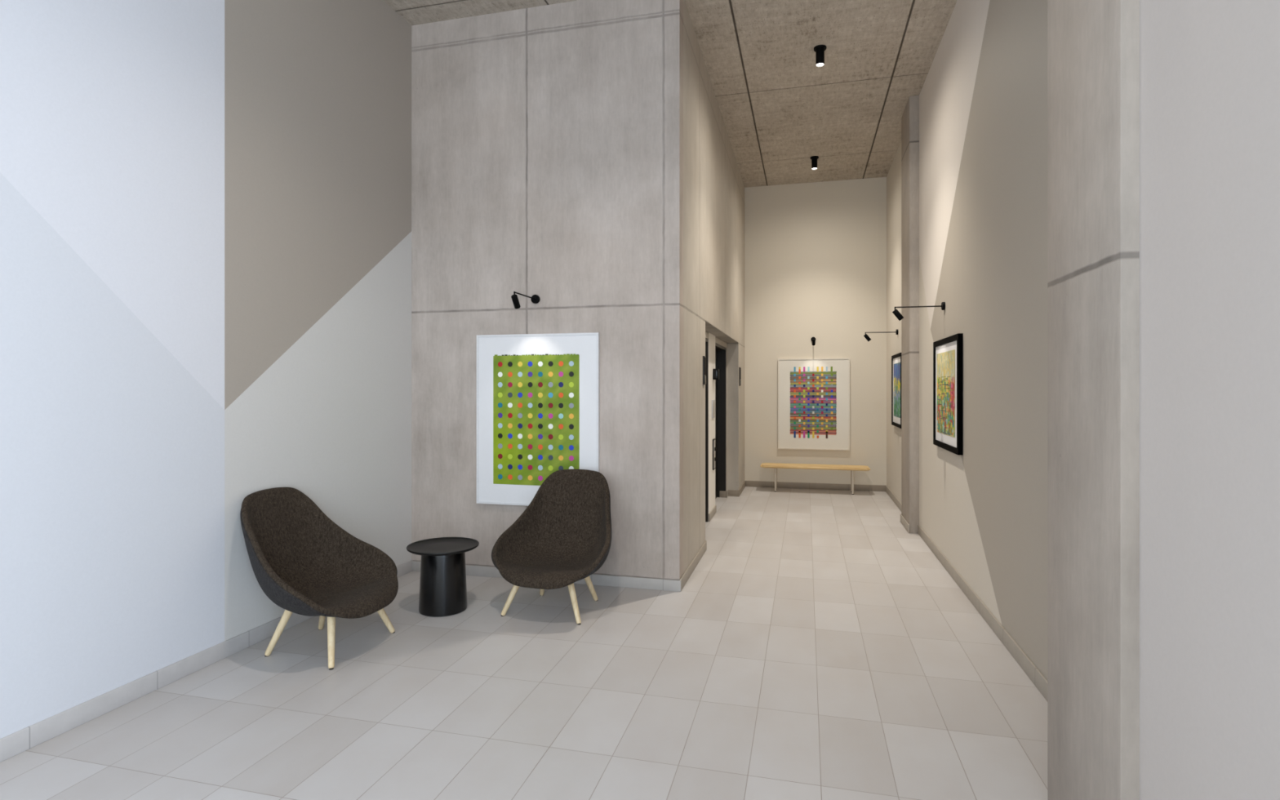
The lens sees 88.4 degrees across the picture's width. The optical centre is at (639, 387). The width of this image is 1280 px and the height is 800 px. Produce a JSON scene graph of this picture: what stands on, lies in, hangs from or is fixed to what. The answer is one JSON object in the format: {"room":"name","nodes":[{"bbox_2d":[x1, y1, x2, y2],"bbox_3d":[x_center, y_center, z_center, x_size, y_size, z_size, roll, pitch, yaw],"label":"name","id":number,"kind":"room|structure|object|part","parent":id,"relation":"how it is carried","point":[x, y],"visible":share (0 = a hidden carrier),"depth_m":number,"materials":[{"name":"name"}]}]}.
{"room":"building lobby","nodes":[
{"label":"building lobby","id":0,"kind":"room"},
{"bbox_2d":[0,0,411,738],"bbox_3d":[-2.814,-0.875,1.989,0.150,4.750,7.680,0,0,14],"label":"wall","id":1,"kind":"structure","parent":0,"point":[206,205],"depth_m":3.40,"materials":[{"name":"white paint"}]},
{"bbox_2d":[0,560,413,762],"bbox_3d":[-2.772,1.454,1.823,0.012,0.091,7.380,0,0,14],"label":"baseboard","id":2,"kind":"structure","parent":1,"relation":"attached to","point":[12,744],"depth_m":3.16,"materials":[{"name":"tile"}]},
{"bbox_2d":[0,486,1047,799],"bbox_3d":[-0.056,1.575,3.887,4.670,0.150,13.110,0,0,14],"label":"floor","id":3,"kind":"structure","parent":0,"point":[816,646],"depth_m":3.16,"materials":[{"name":"tile"}]},
{"bbox_2d":[240,487,398,670],"bbox_3d":[-1.858,1.052,3.841,0.786,0.897,0.822,0,0,14],"label":"lounge chair","id":4,"kind":"object","parent":3,"relation":"on","point":[305,563],"visible":1,"depth_m":3.92,"materials":[{"name":"fabric"}]},
{"bbox_3d":[-2.025,1.357,3.708,0.157,0.284,0.045,0,0,-16],"label":"leg","id":5,"kind":"part","parent":4,"relation":"part of","materials":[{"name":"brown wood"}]},
{"bbox_3d":[-1.942,1.357,4.037,0.157,0.284,0.045,0,0,45],"label":"leg","id":6,"kind":"part","parent":4,"relation":"part of","materials":[{"name":"brown wood"}]},
{"bbox_3d":[-1.674,1.357,3.576,0.045,0.285,0.166,0,0,-28],"label":"leg","id":7,"kind":"part","parent":4,"relation":"part of","materials":[{"name":"brown wood"}]},
{"bbox_3d":[-1.570,1.357,3.987,0.166,0.285,0.045,0,0,-34],"label":"leg","id":8,"kind":"part","parent":4,"relation":"part of","materials":[{"name":"brown wood"}]},
{"bbox_2d":[406,537,479,617],"bbox_3d":[-1.334,1.282,4.462,0.472,0.437,0.472,0,0,14],"label":"side table","id":9,"kind":"object","parent":3,"relation":"on","point":[442,582],"visible":1,"depth_m":4.34,"materials":[{"name":"black paint"}]},
{"bbox_2d":[406,537,479,555],"bbox_3d":[-1.334,1.083,4.462,0.472,0.039,0.472,0,0,14],"label":"tray","id":10,"kind":"object","parent":9,"relation":"on","point":[441,546],"depth_m":4.46,"materials":[{"name":"black metal"}]},
{"bbox_2d":[491,469,611,625],"bbox_3d":[-0.562,1.052,4.526,0.822,0.897,0.786,0,0,17],"label":"lounge chair","id":11,"kind":"object","parent":3,"relation":"on","point":[562,537],"visible":1,"depth_m":4.68,"materials":[{"name":"brown fabric"}]},
{"bbox_3d":[-0.838,1.357,4.360,0.166,0.285,0.045,0,0,-19],"label":"leg","id":12,"kind":"part","parent":11,"relation":"part of","materials":[{"name":"brown wood"}]},
{"bbox_3d":[-0.688,1.357,4.699,0.045,0.284,0.157,0,0,-14],"label":"leg","id":13,"kind":"part","parent":11,"relation":"part of","materials":[{"name":"brown wood"}]},
{"bbox_3d":[-0.430,1.357,4.232,0.045,0.285,0.166,0,0,-31],"label":"leg","id":14,"kind":"part","parent":11,"relation":"part of","materials":[{"name":"brown wood"}]},
{"bbox_3d":[-0.363,1.357,4.601,0.157,0.284,0.045,0,0,-43],"label":"leg","id":15,"kind":"part","parent":11,"relation":"part of","materials":[{"name":"brown wood"}]},
{"bbox_2d":[760,462,870,494],"bbox_3d":[2.511,1.309,9.492,1.514,0.382,0.375,0,0,14],"label":"bench","id":16,"kind":"object","parent":3,"relation":"on","point":[774,465],"visible":1,"depth_m":9.40,"materials":[{"name":"brown wood"}]},
{"bbox_3d":[1.963,1.323,9.540,0.034,0.342,0.044,0,0,14],"label":"leg","id":17,"kind":"part","parent":16,"relation":"part of","materials":[{"name":"beige metal"}]},
{"bbox_3d":[2.511,1.135,9.492,1.514,0.035,0.375,0,0,14],"label":"seat","id":18,"kind":"part","parent":16,"relation":"part of","materials":[{"name":"brown wood"}]},
{"bbox_3d":[3.049,1.323,9.469,0.034,0.343,0.049,0,0,14],"label":"leg","id":19,"kind":"part","parent":16,"relation":"part of","materials":[{"name":"beige metal"}]},
{"bbox_3d":[3.001,1.323,9.278,0.034,0.342,0.044,0,0,14],"label":"leg","id":20,"kind":"part","parent":16,"relation":"part of","materials":[{"name":"beige metal"}]},
{"bbox_2d":[900,514,909,533],"bbox_3d":[2.849,1.456,7.083,0.012,0.088,0.610,0,0,14],"label":"baseboard","id":21,"kind":"structure","parent":3,"relation":"on","point":[903,521],"depth_m":7.03,"materials":[{"name":"tile"}]},
{"bbox_2d":[411,0,683,580],"bbox_3d":[-0.821,-0.875,5.219,2.335,4.750,0.160,0,0,14],"label":"wall","id":22,"kind":"structure","parent":0,"point":[547,140],"depth_m":5.10,"materials":[{"name":"concrete"}]},
{"bbox_2d":[511,291,540,308],"bbox_3d":[-0.862,-0.651,4.934,0.069,0.151,0.414,0,0,14],"label":"lamp","id":23,"kind":"object","parent":22,"relation":"attached to","point":[535,299],"visible":1,"depth_m":4.79,"materials":[{"name":"black metal"}]},
{"bbox_3d":[-0.863,-0.678,4.933,0.010,0.039,0.379,0,0,14],"label":"arm","id":24,"kind":"part","parent":23,"relation":"part of"},
{"bbox_3d":[-0.814,-0.692,5.124,0.069,0.069,0.022,0,0,14],"label":"wall plate","id":25,"kind":"part","parent":23,"relation":"part of","materials":[{"name":"black metal"}]},
{"bbox_2d":[476,332,599,506],"bbox_3d":[-0.802,0.248,5.115,1.015,1.335,0.034,0,0,14],"label":"print","id":26,"kind":"object","parent":22,"relation":"attached to","point":[538,395],"visible":0.93,"depth_m":5.11,"materials":[{"name":"paper"}]},
{"bbox_2d":[412,560,680,591],"bbox_3d":[-0.782,1.460,5.121,2.235,0.081,0.012,0,0,14],"label":"baseboard","id":27,"kind":"structure","parent":22,"relation":"attached to","point":[477,571],"depth_m":4.97,"materials":[{"name":"tile"}]},
{"bbox_2d":[383,0,957,187],"bbox_3d":[-0.056,-3.156,3.887,4.670,0.589,13.110,0,0,14],"label":"ceiling","id":28,"kind":"structure","parent":0,"point":[780,110],"depth_m":6.19,"materials":[{"name":"concrete"}]},
{"bbox_2d":[810,155,818,169],"bbox_3d":[2.296,-2.963,8.661,0.108,0.153,0.108,0,0,14],"label":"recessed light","id":29,"kind":"object","parent":28,"relation":"in","point":[814,158],"visible":1,"depth_m":8.63,"materials":[{"name":"black metal"}]},
{"bbox_2d":[813,44,826,66],"bbox_3d":[1.584,-2.919,5.788,0.108,0.153,0.108,0,0,14],"label":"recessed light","id":30,"kind":"object","parent":28,"relation":"in","point":[820,50],"visible":1,"depth_m":5.76,"materials":[{"name":"black metal"}]},
{"bbox_3d":[1.584,-2.986,5.788,0.108,0.018,0.108,0,0,14],"label":"ceiling plate","id":31,"kind":"part","parent":30,"relation":"part of","materials":[{"name":"black metal"}]},
{"bbox_2d":[683,0,744,573],"bbox_3d":[0.888,-0.875,7.537,0.155,4.750,5.170,0,0,14],"label":"wall","id":32,"kind":"structure","parent":0,"point":[713,187],"depth_m":5.98,"materials":[{"name":"concrete"}]},
{"bbox_2d":[680,540,706,591],"bbox_3d":[0.455,1.458,5.480,0.012,0.085,1.290,0,0,14],"label":"baseboard","id":33,"kind":"structure","parent":32,"relation":"attached to","point":[692,566],"depth_m":5.38,"materials":[{"name":"tile"}]},
{"bbox_2d":[702,355,706,384],"bbox_3d":[0.585,-0.160,5.994,0.023,0.260,0.110,0,0,14],"label":"indicator","id":34,"kind":"object","parent":32,"relation":"attached to","point":[704,357],"visible":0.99,"depth_m":5.94,"materials":[{"name":"brown metal"}]},
{"bbox_2d":[728,489,738,496],"bbox_3d":[1.290,1.456,9.105,0.143,0.088,0.012,0,0,14],"label":"baseboard","id":35,"kind":"object","parent":32,"relation":"attached to","point":[731,492],"visible":1,"depth_m":9.10,"materials":[{"name":"tile"}]},
{"bbox_2d":[738,367,741,386],"bbox_3d":[1.399,-0.160,9.220,0.023,0.260,0.105,0,0,14],"label":"indicator","id":36,"kind":"object","parent":32,"relation":"attached to","point":[740,368],"visible":1,"depth_m":9.17,"materials":[{"name":"brown metal"}]},
{"bbox_2d":[738,480,745,496],"bbox_3d":[1.482,1.456,9.552,0.012,0.088,0.972,0,0,14],"label":"baseboard","id":37,"kind":"structure","parent":32,"relation":"attached to","point":[742,487],"depth_m":9.44,"materials":[{"name":"tile"}]},
{"bbox_2d":[705,330,727,513],"bbox_3d":[0.667,0.338,7.592,0.300,2.325,5.170,0,0,14],"label":"wall","id":38,"kind":"structure","parent":0,"point":[713,339],"depth_m":7.67,"materials":[{"name":"paint"}]},
{"bbox_2d":[705,337,708,521],"bbox_3d":[0.578,0.470,6.963,0.154,2.060,0.945,0,0,14],"label":"door","id":39,"kind":"structure","parent":38,"relation":"in","point":[706,339],"depth_m":7.37,"materials":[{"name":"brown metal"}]},
{"bbox_2d":[708,505,716,521],"bbox_3d":[0.846,1.456,7.662,0.012,0.088,0.567,0,0,14],"label":"baseboard","id":40,"kind":"structure","parent":38,"relation":"attached to","point":[713,511],"depth_m":7.59,"materials":[{"name":"tile"}]},
{"bbox_2d":[711,400,715,417],"bbox_3d":[0.862,0.245,7.724,0.014,0.210,0.200,0,0,14],"label":"notice sign","id":41,"kind":"object","parent":38,"relation":"attached to","point":[713,401],"visible":1,"depth_m":7.65,"materials":[{"name":"grey plastic"}]},
{"bbox_2d":[712,438,715,470],"bbox_3d":[0.877,0.780,7.761,0.024,0.360,0.160,0,0,14],"label":"plate","id":42,"kind":"object","parent":38,"relation":"attached to","point":[713,439],"visible":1,"depth_m":7.70,"materials":[{"name":"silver metal"}]},
{"bbox_2d":[712,368,719,379],"bbox_3d":[0.901,-0.163,7.784,0.060,0.125,0.144,0,0,14],"label":"display","id":43,"kind":"object","parent":38,"relation":"attached to","point":[715,371],"visible":1,"depth_m":7.72,"materials":[{"name":"black paint"}]},
{"bbox_2d":[715,342,725,498],"bbox_3d":[0.969,0.470,8.512,0.154,2.060,1.140,0,0,14],"label":"door","id":44,"kind":"structure","parent":38,"relation":"in","point":[720,351],"depth_m":9.02,"materials":[{"name":"brown metal"}]},
{"bbox_2d":[719,490,727,497],"bbox_3d":[1.145,1.456,9.030,0.102,0.088,0.048,0,0,14],"label":"baseboard","id":45,"kind":"structure","parent":38,"relation":"attached to","point":[722,494],"depth_m":9.01,"materials":[{"name":"tile"}]},
{"bbox_2d":[744,177,886,485],"bbox_3d":[1.590,-0.875,10.103,4.420,4.750,0.150,0,0,14],"label":"wall","id":46,"kind":"structure","parent":0,"point":[815,252],"depth_m":9.77,"materials":[{"name":"beige paint"}]},
{"bbox_2d":[810,337,815,345],"bbox_3d":[2.525,-0.682,9.576,0.069,0.151,0.414,0,0,14],"label":"lamp","id":47,"kind":"object","parent":46,"relation":"attached to","point":[813,339],"visible":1,"depth_m":9.41,"materials":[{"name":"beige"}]},
{"bbox_2d":[777,358,849,450],"bbox_3d":[2.574,0.237,9.760,1.030,1.352,0.034,0,0,14],"label":"print","id":48,"kind":"object","parent":46,"relation":"attached to","point":[814,393],"visible":1,"depth_m":9.75,"materials":[{"name":"paper"}]},
{"bbox_2d":[745,480,885,491],"bbox_3d":[2.587,1.455,9.768,2.023,0.090,0.012,0,0,14],"label":"baseboard","id":49,"kind":"structure","parent":46,"relation":"attached to","point":[748,483],"depth_m":9.76,"materials":[{"name":"wood"}]},
{"bbox_2d":[886,0,1047,679],"bbox_3d":[2.728,-0.875,5.887,0.150,4.750,7.870,0,0,14],"label":"wall","id":50,"kind":"structure","parent":0,"point":[983,96],"depth_m":4.17,"materials":[{"name":"beige paint"}]},
{"bbox_2d":[863,328,898,341],"bbox_3d":[3.067,-0.668,8.385,0.414,0.151,0.069,0,0,14],"label":"lamp","id":51,"kind":"object","parent":50,"relation":"attached to","point":[867,337],"visible":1,"depth_m":8.40,"materials":[{"name":"black metal"}]},
{"bbox_3d":[3.067,-0.695,8.386,0.379,0.039,0.010,0,0,14],"label":"arm","id":52,"kind":"part","parent":51,"relation":"part of"},
{"bbox_2d":[885,485,901,511],"bbox_3d":[3.286,1.455,8.431,0.012,0.090,2.238,0,0,14],"label":"baseboard","id":53,"kind":"structure","parent":50,"relation":"attached to","point":[895,500],"depth_m":8.67,"materials":[{"name":"tile"}]},
{"bbox_2d":[891,352,901,428],"bbox_3d":[3.232,0.030,8.260,0.034,0.907,0.900,0,0,14],"label":"print","id":54,"kind":"object","parent":50,"relation":"attached to","point":[896,358],"visible":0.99,"depth_m":8.28,"materials":[{"name":"paper"}]},
{"bbox_2d":[901,95,919,533],"bbox_3d":[2.910,-0.875,7.068,0.114,4.750,0.590,0,0,14],"label":"pillar","id":55,"kind":"structure","parent":50,"relation":"attached to","point":[910,117],"depth_m":6.80,"materials":[{"name":"concrete"}]},
{"bbox_2d":[892,302,945,320],"bbox_3d":[2.360,-0.648,5.580,0.414,0.151,0.069,0,0,14],"label":"lamp","id":56,"kind":"object","parent":50,"relation":"attached to","point":[895,312],"visible":1,"depth_m":5.59,"materials":[{"name":"black metal"}]},
{"bbox_3d":[2.359,-0.675,5.580,0.379,0.039,0.010,0,0,14],"label":"arm","id":57,"kind":"part","parent":56,"relation":"part of"},
{"bbox_3d":[2.550,-0.689,5.532,0.022,0.069,0.069,0,0,14],"label":"wall plate","id":58,"kind":"part","parent":56,"relation":"part of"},
{"bbox_2d":[933,333,963,455],"bbox_3d":[2.501,0.046,5.365,0.034,0.905,0.985,0,0,14],"label":"print","id":59,"kind":"object","parent":50,"relation":"attached to","point":[948,352],"visible":1,"depth_m":5.23,"materials":[{"name":"paper"}]},
{"bbox_2d":[918,524,1047,701],"bbox_3d":[2.302,1.455,4.529,0.012,0.090,4.630,0,0,14],"label":"baseboard","id":60,"kind":"structure","parent":50,"relation":"attached to","point":[1040,682],"depth_m":4.04,"materials":[{"name":"tile"}]},
{"bbox_2d":[1139,0,1279,799],"bbox_3d":[0.914,-0.875,-0.492,0.250,4.750,4.694,0,0,14],"label":"wall","id":61,"kind":"structure","parent":0,"point":[1210,69],"depth_m":1.49,"materials":[{"name":"grey paint"}]},
{"bbox_2d":[1047,0,1139,799],"bbox_3d":[1.539,-0.875,2.042,0.314,4.750,0.566,0,0,14],"label":"column","id":62,"kind":"structure","parent":61,"relation":"attached to","point":[1093,46],"depth_m":1.99,"materials":[{"name":"concrete"}]}
]}

